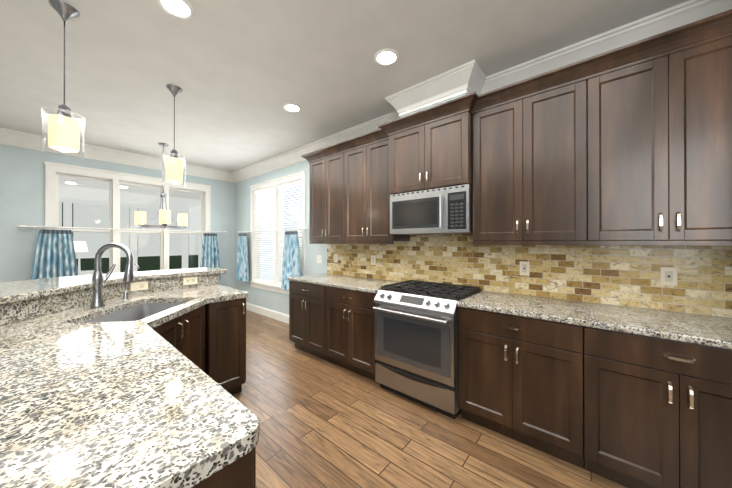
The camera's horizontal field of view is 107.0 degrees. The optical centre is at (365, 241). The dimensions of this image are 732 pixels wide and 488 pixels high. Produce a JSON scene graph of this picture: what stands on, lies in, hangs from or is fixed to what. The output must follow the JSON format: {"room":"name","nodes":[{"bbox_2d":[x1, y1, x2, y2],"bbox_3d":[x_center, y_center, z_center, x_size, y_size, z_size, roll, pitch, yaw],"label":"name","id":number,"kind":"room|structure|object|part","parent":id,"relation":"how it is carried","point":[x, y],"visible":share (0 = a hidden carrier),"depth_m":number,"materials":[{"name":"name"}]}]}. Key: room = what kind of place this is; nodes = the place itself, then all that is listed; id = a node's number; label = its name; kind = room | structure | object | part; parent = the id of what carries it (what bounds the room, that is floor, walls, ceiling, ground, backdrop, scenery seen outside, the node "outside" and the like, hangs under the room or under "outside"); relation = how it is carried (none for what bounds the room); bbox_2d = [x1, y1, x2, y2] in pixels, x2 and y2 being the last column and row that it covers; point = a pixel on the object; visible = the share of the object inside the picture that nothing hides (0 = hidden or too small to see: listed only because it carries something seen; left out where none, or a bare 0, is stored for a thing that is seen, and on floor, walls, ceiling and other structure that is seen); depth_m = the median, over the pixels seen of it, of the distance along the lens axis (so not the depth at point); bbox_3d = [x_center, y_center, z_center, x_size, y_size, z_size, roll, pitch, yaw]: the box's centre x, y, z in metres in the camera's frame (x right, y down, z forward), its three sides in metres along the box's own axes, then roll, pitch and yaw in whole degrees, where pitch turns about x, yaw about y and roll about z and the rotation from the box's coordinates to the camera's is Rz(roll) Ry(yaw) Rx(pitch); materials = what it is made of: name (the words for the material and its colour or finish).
{"room":"kitchen","nodes":[
{"label":"kitchen","id":0,"kind":"room"},
{"bbox_2d":[0,144,234,287],"bbox_3d":[-4.878,-0.043,3.511,0.150,2.830,6.200,0,0,40],"label":"wall","id":1,"kind":"structure","parent":0,"point":[22,186],"depth_m":3.73,"materials":[{"name":"blue paint"}]},
{"bbox_2d":[0,127,231,181],"bbox_3d":[-4.777,-1.365,3.429,0.115,0.184,6.200,0,0,40],"label":"crown molding","id":2,"kind":"structure","parent":1,"relation":"attached to","point":[10,137],"depth_m":4.27,"materials":[{"name":"white wood"}]},
{"bbox_2d":[44,161,210,272],"bbox_3d":[-3.866,-0.164,4.662,0.210,1.918,2.181,0,0,40],"label":"window","id":3,"kind":"structure","parent":1,"relation":"in","point":[52,169],"depth_m":4.38,"materials":[{"name":"white wood"}]},
{"bbox_2d":[16,225,227,279],"bbox_3d":[-3.739,0.284,4.596,0.144,1.006,2.700,0,0,40],"label":"curtain","id":4,"kind":"object","parent":3,"relation":"hanging from","point":[55,255],"visible":0.81,"depth_m":3.86,"materials":[{"name":"fabric"}]},
{"bbox_3d":[-3.762,-0.197,4.617,0.084,0.044,2.700,0,0,40],"label":"rod","id":5,"kind":"part","parent":4,"relation":"part of","materials":[{"name":"white metal"}]},
{"bbox_3d":[-3.901,-0.162,4.691,0.060,1.659,1.949,0,0,40],"label":"back window sash","id":6,"kind":"part","parent":3,"relation":"part of","materials":[{"name":"clear glass"}]},
{"bbox_2d":[0,0,688,171],"bbox_3d":[-1.354,-1.516,0.636,9.250,0.100,6.350,0,0,40],"label":"ceiling","id":7,"kind":"structure","parent":0,"point":[240,73],"depth_m":2.16,"materials":[{"name":"paint"}]},
{"bbox_2d":[41,0,84,157],"bbox_3d":[-1.891,-1.005,1.696,0.184,0.914,0.184,0,0,40],"label":"pendant light","id":8,"kind":"object","parent":7,"relation":"hanging from","point":[63,133],"visible":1,"depth_m":1.67,"materials":[{"name":"yellow glass"}]},
{"bbox_3d":[-1.891,-0.673,1.695,0.184,0.250,0.184,0,0,40],"label":"glass","id":9,"kind":"part","parent":8,"relation":"part of","materials":[{"name":"white"}]},
{"bbox_3d":[-1.891,-0.661,1.695,0.132,0.211,0.132,0,0,40],"label":"lamp shade","id":10,"kind":"part","parent":8,"relation":"part of","materials":[{"name":"beige glass"}]},
{"bbox_2d":[121,147,151,154],"bbox_3d":[-3.690,-1.451,4.363,0.130,0.008,0.370,0,0,40],"label":"ceiling vent","id":11,"kind":"object","parent":7,"relation":"in","point":[136,151],"visible":0.98,"depth_m":4.36,"materials":[{"name":"white metal"}]},
{"bbox_2d":[135,143,187,230],"bbox_3d":[-2.996,-0.814,4.045,0.667,1.284,0.652,0,0,40],"label":"chandelier","id":12,"kind":"object","parent":7,"relation":"hanging from","point":[165,218],"visible":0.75,"depth_m":3.99,"materials":[{"name":"silver metal"}]},
{"bbox_2d":[162,84,185,186],"bbox_3d":[-1.826,-0.998,2.578,0.184,0.924,0.184,0,0,40],"label":"pendant light","id":13,"kind":"object","parent":7,"relation":"hanging from","point":[174,168],"visible":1,"depth_m":2.55,"materials":[{"name":"beige glass"}]},
{"bbox_3d":[-1.826,-0.675,2.577,0.184,0.280,0.184,0,0,40],"label":"glass","id":14,"kind":"part","parent":13,"relation":"part of","materials":[{"name":"white"}]},
{"bbox_3d":[-1.826,-0.664,2.577,0.132,0.241,0.132,0,0,40],"label":"lamp shade","id":15,"kind":"part","parent":13,"relation":"part of","materials":[{"name":"beige glass"}]},
{"bbox_2d":[156,0,194,19],"bbox_3d":[-1.179,-1.458,1.679,0.196,0.010,0.196,0,0,40],"label":"recessed light","id":16,"kind":"object","parent":7,"relation":"in","point":[182,9],"visible":1,"depth_m":1.70,"materials":[{"name":"white"}]},
{"bbox_2d":[283,103,301,112],"bbox_3d":[-0.804,-1.454,2.953,0.196,0.010,0.196,0,0,40],"label":"recessed light","id":17,"kind":"object","parent":7,"relation":"in","point":[291,107],"visible":1,"depth_m":2.94,"materials":[{"name":"white"}]},
{"bbox_2d":[374,49,398,65],"bbox_3d":[0.163,-1.456,2.149,0.196,0.010,0.196,0,0,40],"label":"recessed light","id":18,"kind":"object","parent":7,"relation":"in","point":[385,57],"visible":1,"depth_m":2.14,"materials":[{"name":"white"}]},
{"bbox_2d":[401,93,466,116],"bbox_3d":[0.703,-1.307,2.660,0.660,0.304,0.300,0,0,40],"label":"soffit","id":19,"kind":"structure","parent":7,"relation":"attached to","point":[434,105],"depth_m":2.52,"materials":[{"name":"white paint"}]},
{"bbox_2d":[384,59,483,121],"bbox_3d":[0.573,-1.368,2.506,0.890,0.184,0.125,0,0,40],"label":"crown molding","id":20,"kind":"structure","parent":7,"relation":"attached to","point":[468,77],"depth_m":2.44,"materials":[{"name":"white wood"}]},
{"bbox_2d":[232,310,627,487],"bbox_3d":[-1.354,1.389,0.628,9.250,0.050,6.350,0,0,40],"label":"floor","id":21,"kind":"structure","parent":0,"point":[323,423],"depth_m":1.87,"materials":[{"name":"brown wood"}]},
{"bbox_2d":[196,451,255,487],"bbox_3d":[-1.128,0.929,1.502,2.407,0.876,1.474,0,0,40],"label":"kitchen island","id":22,"kind":"object","parent":21,"relation":"on","point":[242,474],"depth_m":0.62,"materials":[{"name":"wood"}]},
{"bbox_2d":[0,274,218,325],"bbox_3d":[-1.200,0.852,1.501,2.540,1.030,1.620,0,0,40],"label":"backsplash","id":23,"kind":"structure","parent":22,"relation":"attached to","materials":[{"name":"stone"}]},
{"bbox_2d":[0,283,258,487],"bbox_3d":[-1.116,0.475,1.509,2.420,0.044,1.501,0,0,40],"label":"island countertop","id":24,"kind":"structure","parent":22,"relation":"on","point":[136,392],"depth_m":0.81,"materials":[{"name":"stone"}]},
{"bbox_2d":[88,243,139,310],"bbox_3d":[-1.801,0.231,1.963,0.410,0.446,0.290,0,0,40],"label":"faucet","id":25,"kind":"object","parent":24,"relation":"on","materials":[{"name":"silver metal"}]},
{"bbox_2d":[85,302,184,321],"bbox_3d":[-1.536,0.555,1.849,0.748,0.302,0.748,0,0,40],"label":"sink","id":26,"kind":"object","parent":24,"relation":"in","point":[97,311],"depth_m":1.89,"materials":[{"name":"metal"}]},
{"bbox_2d":[289,281,319,357],"bbox_3d":[-0.494,0.934,3.448,0.751,0.876,0.628,0,0,40],"label":"base cabinet","id":27,"kind":"object","parent":21,"relation":"on","point":[304,297],"depth_m":3.24,"materials":[{"name":"brown wood"}]},
{"bbox_2d":[320,285,376,380],"bbox_3d":[-0.006,0.933,3.036,0.773,0.876,0.628,0,0,40],"label":"base cabinet","id":28,"kind":"object","parent":21,"relation":"on","point":[347,316],"depth_m":2.78,"materials":[{"name":"brown wood"}]},
{"bbox_2d":[288,273,401,292],"bbox_3d":[-0.253,0.476,3.241,1.439,0.037,0.635,0,0,40],"label":"countertop","id":29,"kind":"structure","parent":28,"relation":"on","point":[370,285],"depth_m":3.09,"materials":[{"name":"beige stone"}]},
{"bbox_2d":[373,280,481,418],"bbox_3d":[0.558,0.896,2.490,0.776,0.946,0.716,0,0,40],"label":"range","id":30,"kind":"object","parent":21,"relation":"on","point":[416,339],"visible":0.94,"depth_m":2.24,"materials":[{"name":"silver metal"}]},
{"bbox_2d":[457,305,567,461],"bbox_3d":[1.199,0.930,2.018,0.801,0.876,0.628,0,0,40],"label":"base cabinet","id":31,"kind":"object","parent":21,"relation":"on","point":[513,367],"depth_m":1.79,"materials":[{"name":"brown wood"}]},
{"bbox_2d":[568,321,731,487],"bbox_3d":[1.713,0.929,1.584,0.793,0.876,0.628,0,0,40],"label":"base cabinet","id":32,"kind":"object","parent":21,"relation":"on","point":[630,397],"depth_m":1.39,"materials":[{"name":"brown wood"}]},
{"bbox_2d":[457,291,731,344],"bbox_3d":[1.448,0.472,1.804,1.479,0.037,0.635,0,0,40],"label":"countertop","id":33,"kind":"structure","parent":32,"relation":"on","point":[711,330],"depth_m":1.64,"materials":[{"name":"beige stone"}]},
{"bbox_2d":[235,160,728,317],"bbox_3d":[0.646,-0.044,3.000,9.250,2.830,0.150,0,0,40],"label":"wall","id":34,"kind":"structure","parent":0,"point":[273,300],"depth_m":4.93,"materials":[{"name":"blue paint"}]},
{"bbox_2d":[246,302,288,323],"bbox_3d":[-1.703,1.306,4.872,2.880,0.140,0.016,0,0,40],"label":"baseboard","id":35,"kind":"structure","parent":34,"relation":"attached to","point":[279,316],"depth_m":4.90,"materials":[{"name":"white wood"}]},
{"bbox_2d":[249,171,305,294],"bbox_3d":[-1.581,-0.106,4.846,1.779,1.990,0.205,0,0,40],"label":"window","id":36,"kind":"structure","parent":34,"relation":"in","point":[275,286],"depth_m":4.84,"materials":[{"name":"white wood"}]},
{"bbox_2d":[236,227,306,289],"bbox_3d":[-1.778,0.285,4.825,2.300,1.006,0.144,0,0,40],"label":"curtain","id":37,"kind":"object","parent":36,"relation":"hanging from","point":[291,265],"visible":0.94,"depth_m":4.37,"materials":[{"name":"fabric"}]},
{"bbox_3d":[-1.758,-0.196,4.849,2.300,0.044,0.084,0,0,40],"label":"rod","id":38,"kind":"part","parent":37,"relation":"part of","materials":[{"name":"white metal"}]},
{"bbox_2d":[254,180,301,284],"bbox_3d":[-1.581,-0.114,4.846,1.571,1.753,0.055,0,0,40],"label":"window blinds","id":39,"kind":"object","parent":36,"relation":"attached to","point":[287,186],"visible":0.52,"depth_m":4.81,"materials":[{"name":"white plastic"}]},
{"bbox_3d":[-1.539,-0.111,4.895,1.579,1.759,0.055,0,0,40],"label":"right window sash","id":40,"kind":"part","parent":36,"relation":"part of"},
{"bbox_2d":[232,115,387,182],"bbox_3d":[-1.135,-1.363,4.319,4.290,0.184,0.140,0,0,40],"label":"crown molding","id":41,"kind":"structure","parent":34,"relation":"attached to","point":[291,157],"depth_m":4.26,"materials":[{"name":"white wood"}]},
{"bbox_2d":[317,255,321,262],"bbox_3d":[-0.696,0.264,4.029,0.116,0.116,0.008,0,0,40],"label":"switch plate","id":42,"kind":"object","parent":34,"relation":"attached to","point":[319,258],"visible":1,"depth_m":4.02,"materials":[{"name":"white plastic"}]},
{"bbox_2d":[309,145,336,240],"bbox_3d":[-0.376,-0.576,3.538,0.713,1.152,0.350,0,0,40],"label":"upper cabinet","id":43,"kind":"object","parent":34,"relation":"attached to","point":[323,163],"depth_m":3.44,"materials":[{"name":"brown wood"}]},
{"bbox_3d":[0.652,-1.107,2.574,3.686,0.097,0.498,0,0,40],"label":"crown","id":44,"kind":"part","parent":43,"relation":"part of","materials":[{"name":"brown wood"}]},
{"bbox_2d":[337,129,409,240],"bbox_3d":[0.093,-0.577,3.141,0.760,1.152,0.350,0,0,40],"label":"upper cabinet","id":45,"kind":"object","parent":34,"relation":"attached to","point":[363,208],"depth_m":3.01,"materials":[{"name":"brown wood"}]},
{"bbox_2d":[385,97,472,196],"bbox_3d":[0.667,-0.814,2.612,0.791,0.682,0.420,0,0,40],"label":"upper cabinet","id":46,"kind":"object","parent":34,"relation":"attached to","point":[431,149],"depth_m":2.41,"materials":[{"name":"brown wood"}]},
{"bbox_2d":[390,184,472,234],"bbox_3d":[0.653,-0.270,2.594,0.783,0.396,0.440,0,0,40],"label":"microwave","id":47,"kind":"object","parent":46,"relation":"attached to","point":[444,210],"visible":0.98,"depth_m":2.41,"materials":[{"name":"silver metal"}]},
{"bbox_2d":[472,65,572,240],"bbox_3d":[1.300,-0.580,2.121,0.799,1.152,0.350,0,0,40],"label":"upper cabinet","id":48,"kind":"object","parent":34,"relation":"attached to","point":[522,185],"depth_m":1.99,"materials":[{"name":"brown wood"}]},
{"bbox_2d":[327,234,731,317],"bbox_3d":[0.829,0.192,2.740,3.634,0.527,0.010,0,0,40],"label":"tile backsplash","id":49,"kind":"structure","parent":34,"relation":"attached to","point":[629,276],"depth_m":2.12,"materials":[{"name":"tile"}]},
{"bbox_2d":[334,254,337,261],"bbox_3d":[-0.422,0.233,3.784,0.072,0.116,0.008,0,0,40],"label":"outlet","id":50,"kind":"object","parent":49,"relation":"attached to","point":[335,255],"depth_m":3.78,"materials":[{"name":"beige plastic"}]},
{"bbox_2d":[371,255,375,264],"bbox_3d":[0.088,0.232,3.353,0.072,0.116,0.008,0,0,40],"label":"outlet","id":51,"kind":"object","parent":49,"relation":"attached to","point":[373,258],"depth_m":3.35,"materials":[{"name":"beige plastic"}]},
{"bbox_2d":[520,261,529,275],"bbox_3d":[1.343,0.229,2.293,0.072,0.116,0.008,0,0,40],"label":"outlet","id":52,"kind":"object","parent":49,"relation":"attached to","point":[524,266],"depth_m":2.29,"materials":[{"name":"beige plastic"}]},
{"bbox_2d":[661,267,676,285],"bbox_3d":[1.972,0.227,1.762,0.072,0.116,0.008,0,0,40],"label":"outlet","id":53,"kind":"object","parent":49,"relation":"attached to","point":[668,275],"depth_m":1.76,"materials":[{"name":"beige plastic"}]},
{"bbox_2d":[476,0,719,94],"bbox_3d":[1.592,-1.369,2.015,1.530,0.184,0.140,0,0,40],"label":"crown molding","id":54,"kind":"structure","parent":34,"relation":"attached to","point":[690,11],"depth_m":1.90,"materials":[{"name":"white wood"}]},
{"bbox_2d":[573,13,731,244],"bbox_3d":[1.809,-0.581,1.691,0.778,1.152,0.350,0,0,40],"label":"upper cabinet","id":55,"kind":"object","parent":34,"relation":"attached to","point":[630,144],"depth_m":1.56,"materials":[{"name":"brown wood"}]},
{"bbox_2d":[720,0,731,12],"bbox_3d":[1.825,-1.371,1.196,0.115,0.184,0.810,0,0,40],"label":"crown molding","id":56,"kind":"structure","parent":34,"relation":"attached to","point":[725,5],"depth_m":1.59,"materials":[{"name":"white paint"}]},
{"label":"outside","id":57,"kind":"structure","parent":0,"visible":0},
{"bbox_2d":[59,176,200,205],"bbox_3d":[-6.155,-1.209,4.986,3.700,0.270,6.800,0,0,40],"label":"ceiling","id":58,"kind":"structure","parent":57,"point":[186,198],"depth_m":6.46,"materials":[{"name":"white paint"}]},
{"bbox_2d":[284,186,301,268],"bbox_3d":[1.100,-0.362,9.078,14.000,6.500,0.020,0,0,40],"label":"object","id":59,"kind":"structure","parent":57,"point":[294,217],"depth_m":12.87,"materials":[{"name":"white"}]},
{"bbox_3d":[-6.155,1.401,4.978,3.700,0.050,6.800,0,0,40],"label":"floor","id":60,"kind":"structure","parent":57,"visible":0},
{"bbox_2d":[73,241,93,275],"bbox_3d":[-6.385,0.689,6.025,0.600,1.380,0.600,0,0,40],"label":"lamp","id":61,"kind":"object","parent":60,"relation":"on","point":[81,246],"depth_m":5.98,"materials":[{"name":"white"}]},
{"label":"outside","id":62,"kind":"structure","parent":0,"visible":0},
{"bbox_2d":[59,193,197,273],"bbox_3d":[-7.182,0.070,6.262,0.160,2.620,7.430,0,0,40],"label":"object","id":63,"kind":"structure","parent":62,"point":[186,253],"depth_m":7.24,"materials":[{"name":"white"}]},
{"bbox_2d":[198,206,200,267],"bbox_3d":[-3.901,0.073,7.418,3.400,2.620,0.170,0,0,40],"label":"wall","id":64,"kind":"structure","parent":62,"point":[199,235],"depth_m":8.41,"materials":[{"name":"white paint"}]}
]}

